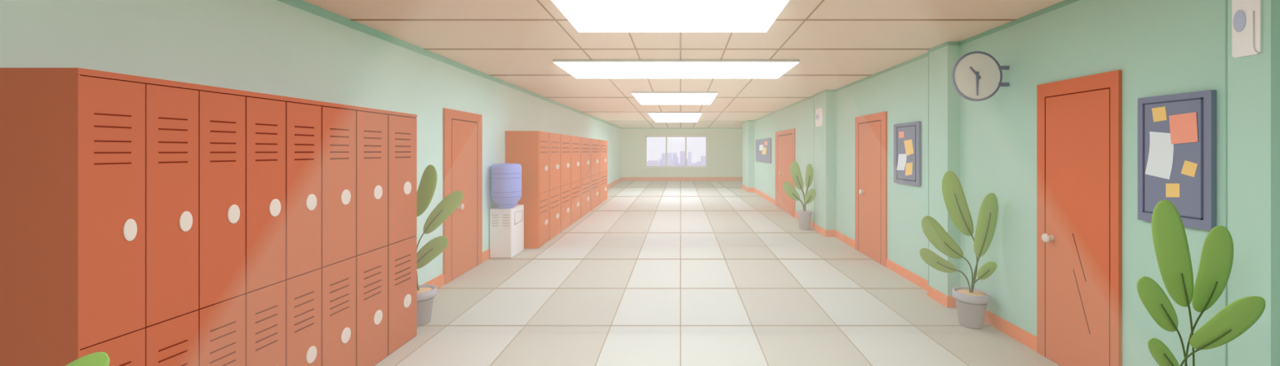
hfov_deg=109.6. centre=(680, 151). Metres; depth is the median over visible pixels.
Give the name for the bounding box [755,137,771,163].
notice board
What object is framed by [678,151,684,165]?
building
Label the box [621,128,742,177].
wall
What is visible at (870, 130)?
door
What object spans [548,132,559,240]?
locker
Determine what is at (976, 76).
wall clock
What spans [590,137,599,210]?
locker
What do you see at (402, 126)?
locker
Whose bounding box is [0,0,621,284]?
wall
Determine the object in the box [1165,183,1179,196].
sticky note
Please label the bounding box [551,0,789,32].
recessed light
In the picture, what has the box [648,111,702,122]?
recessed light
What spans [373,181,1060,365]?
floor
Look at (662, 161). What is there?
building
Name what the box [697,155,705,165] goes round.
building
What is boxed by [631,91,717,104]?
recessed light
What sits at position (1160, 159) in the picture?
paper sheet
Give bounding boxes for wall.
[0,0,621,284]
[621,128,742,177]
[742,0,1279,365]
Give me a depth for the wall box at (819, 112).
8.63 m
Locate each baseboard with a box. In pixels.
[422,177,622,288]
[622,177,742,181]
[742,183,1036,351]
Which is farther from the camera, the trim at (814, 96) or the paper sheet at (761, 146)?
the paper sheet at (761, 146)
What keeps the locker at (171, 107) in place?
on the floor
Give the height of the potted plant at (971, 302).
1.429 m
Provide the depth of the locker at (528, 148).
7.29 m
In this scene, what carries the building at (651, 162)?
on the ground
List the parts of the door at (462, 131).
knob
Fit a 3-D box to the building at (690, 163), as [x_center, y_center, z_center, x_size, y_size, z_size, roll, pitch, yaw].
[21.951,32.729,817.000,15.565,61.842,14.000,0,0,0]
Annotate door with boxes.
[443,107,482,284]
[775,128,795,217]
[854,111,887,266]
[1036,70,1121,365]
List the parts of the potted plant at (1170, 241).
stem, stem, stem, stem, stem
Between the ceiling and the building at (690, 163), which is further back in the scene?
the building at (690, 163)
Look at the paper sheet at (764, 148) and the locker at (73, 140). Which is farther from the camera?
the paper sheet at (764, 148)
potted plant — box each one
[65,351,110,365]
[417,164,462,325]
[782,160,815,229]
[919,170,998,328]
[1136,199,1265,365]
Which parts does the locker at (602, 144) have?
door, door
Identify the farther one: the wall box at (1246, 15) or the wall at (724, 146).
the wall at (724, 146)
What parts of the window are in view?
sill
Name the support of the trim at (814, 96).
attached to the wall at (1159, 47)
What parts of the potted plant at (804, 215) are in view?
stem, stem, pot, stem, stem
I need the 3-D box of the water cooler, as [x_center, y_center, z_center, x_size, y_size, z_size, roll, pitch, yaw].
[-2.656,1.215,6.919,0.331,0.730,0.542,0,0,0]
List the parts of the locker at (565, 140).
door, door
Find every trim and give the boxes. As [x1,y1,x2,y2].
[277,0,622,128]
[622,127,742,128]
[742,0,1079,123]
[813,96,814,222]
[928,53,928,284]
[1225,0,1226,365]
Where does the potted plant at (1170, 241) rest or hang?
on the floor
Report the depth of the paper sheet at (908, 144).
5.53 m
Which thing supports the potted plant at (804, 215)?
on the floor
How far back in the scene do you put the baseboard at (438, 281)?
5.37 m
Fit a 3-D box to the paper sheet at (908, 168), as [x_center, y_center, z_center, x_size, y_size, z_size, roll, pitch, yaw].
[2.809,0.220,5.533,0.002,0.173,0.173,0,0,0]
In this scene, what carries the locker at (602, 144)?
on the floor
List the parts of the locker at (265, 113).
door, door, rail, handle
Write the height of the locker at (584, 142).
1.874 m
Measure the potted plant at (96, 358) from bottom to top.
1.018 m
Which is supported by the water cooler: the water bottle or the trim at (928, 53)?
the water bottle
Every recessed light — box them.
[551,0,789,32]
[552,59,799,78]
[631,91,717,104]
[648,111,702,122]
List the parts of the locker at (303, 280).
rail, door, door, handle, handle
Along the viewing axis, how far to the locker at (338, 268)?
3.04 m
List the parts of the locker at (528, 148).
door, door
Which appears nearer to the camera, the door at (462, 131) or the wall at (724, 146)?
the door at (462, 131)
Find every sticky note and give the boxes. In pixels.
[898,131,903,137]
[1151,106,1167,121]
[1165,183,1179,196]
[1181,160,1197,177]
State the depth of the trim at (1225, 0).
2.27 m
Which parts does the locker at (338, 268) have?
door, door, rail, handle, handle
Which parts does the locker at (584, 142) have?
door, door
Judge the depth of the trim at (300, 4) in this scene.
4.55 m
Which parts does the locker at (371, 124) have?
door, door, rail, handle, handle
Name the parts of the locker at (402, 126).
rail, door, door, handle, handle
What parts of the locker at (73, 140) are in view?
rail, door, door, handle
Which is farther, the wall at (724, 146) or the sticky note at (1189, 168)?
the wall at (724, 146)
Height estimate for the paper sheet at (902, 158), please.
0.212 m
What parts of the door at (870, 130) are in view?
knob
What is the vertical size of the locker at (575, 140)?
1.884 m
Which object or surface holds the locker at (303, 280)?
on the floor
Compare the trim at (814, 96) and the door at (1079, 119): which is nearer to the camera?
the door at (1079, 119)
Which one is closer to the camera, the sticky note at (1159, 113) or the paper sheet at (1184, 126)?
the paper sheet at (1184, 126)
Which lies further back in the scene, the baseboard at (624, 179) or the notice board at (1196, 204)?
the baseboard at (624, 179)
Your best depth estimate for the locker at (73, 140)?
1.72 m
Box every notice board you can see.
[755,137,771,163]
[893,121,921,186]
[1137,89,1216,230]
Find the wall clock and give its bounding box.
[951,51,1008,101]
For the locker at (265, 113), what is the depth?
2.50 m
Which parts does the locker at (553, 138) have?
door, door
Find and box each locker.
[0,67,146,365]
[144,77,199,365]
[197,84,245,365]
[244,90,286,365]
[284,96,321,365]
[320,101,356,365]
[355,106,388,365]
[387,111,417,355]
[505,130,548,248]
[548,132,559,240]
[560,133,570,232]
[570,135,580,224]
[580,137,590,217]
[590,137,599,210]
[599,139,607,204]
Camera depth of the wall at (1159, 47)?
3.45 m
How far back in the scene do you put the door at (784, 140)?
11.56 m
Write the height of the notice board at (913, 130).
0.766 m
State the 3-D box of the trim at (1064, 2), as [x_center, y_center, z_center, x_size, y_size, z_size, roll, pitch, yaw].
[2.751,-1.109,7.515,0.598,0.038,28.630,0,0,0]
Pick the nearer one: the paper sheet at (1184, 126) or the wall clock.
the paper sheet at (1184, 126)
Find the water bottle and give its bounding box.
[490,163,521,208]
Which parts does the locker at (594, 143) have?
door, door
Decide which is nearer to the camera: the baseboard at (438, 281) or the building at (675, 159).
the baseboard at (438, 281)
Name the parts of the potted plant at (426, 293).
stem, pot, stem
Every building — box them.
[646,160,658,165]
[659,153,666,165]
[666,152,672,165]
[672,152,678,165]
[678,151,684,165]
[688,151,697,165]
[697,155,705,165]
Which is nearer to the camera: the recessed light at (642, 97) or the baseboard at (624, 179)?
the recessed light at (642, 97)
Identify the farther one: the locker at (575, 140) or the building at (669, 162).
the building at (669, 162)
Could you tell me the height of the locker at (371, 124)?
1.937 m
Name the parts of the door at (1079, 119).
knob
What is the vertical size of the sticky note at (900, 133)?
0.082 m
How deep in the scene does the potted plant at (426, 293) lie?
4.23 m
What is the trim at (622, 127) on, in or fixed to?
attached to the wall at (724, 146)
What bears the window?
in the wall at (724, 146)
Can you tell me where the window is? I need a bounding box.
[644,135,708,168]
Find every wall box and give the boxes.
[815,107,822,126]
[1231,0,1262,57]
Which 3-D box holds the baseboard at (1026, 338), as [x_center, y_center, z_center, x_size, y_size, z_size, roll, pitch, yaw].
[2.747,1.492,7.515,0.606,0.492,28.630,0,0,0]
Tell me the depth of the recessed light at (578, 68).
5.92 m
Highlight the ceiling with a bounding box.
[302,0,1064,128]
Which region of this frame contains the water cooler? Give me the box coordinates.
[489,204,524,257]
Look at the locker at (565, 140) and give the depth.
9.00 m
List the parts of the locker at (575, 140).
door, door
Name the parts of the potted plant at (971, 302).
stem, stem, stem, pot, stem, stem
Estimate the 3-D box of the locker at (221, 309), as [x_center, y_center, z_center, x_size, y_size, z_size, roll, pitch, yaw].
[-2.569,0.655,2.271,0.540,1.947,0.232,0,0,0]
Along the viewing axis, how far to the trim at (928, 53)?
4.99 m
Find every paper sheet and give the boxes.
[759,144,763,151]
[761,146,766,154]
[896,153,906,169]
[903,138,913,155]
[905,162,912,175]
[1145,131,1173,179]
[1168,111,1198,144]

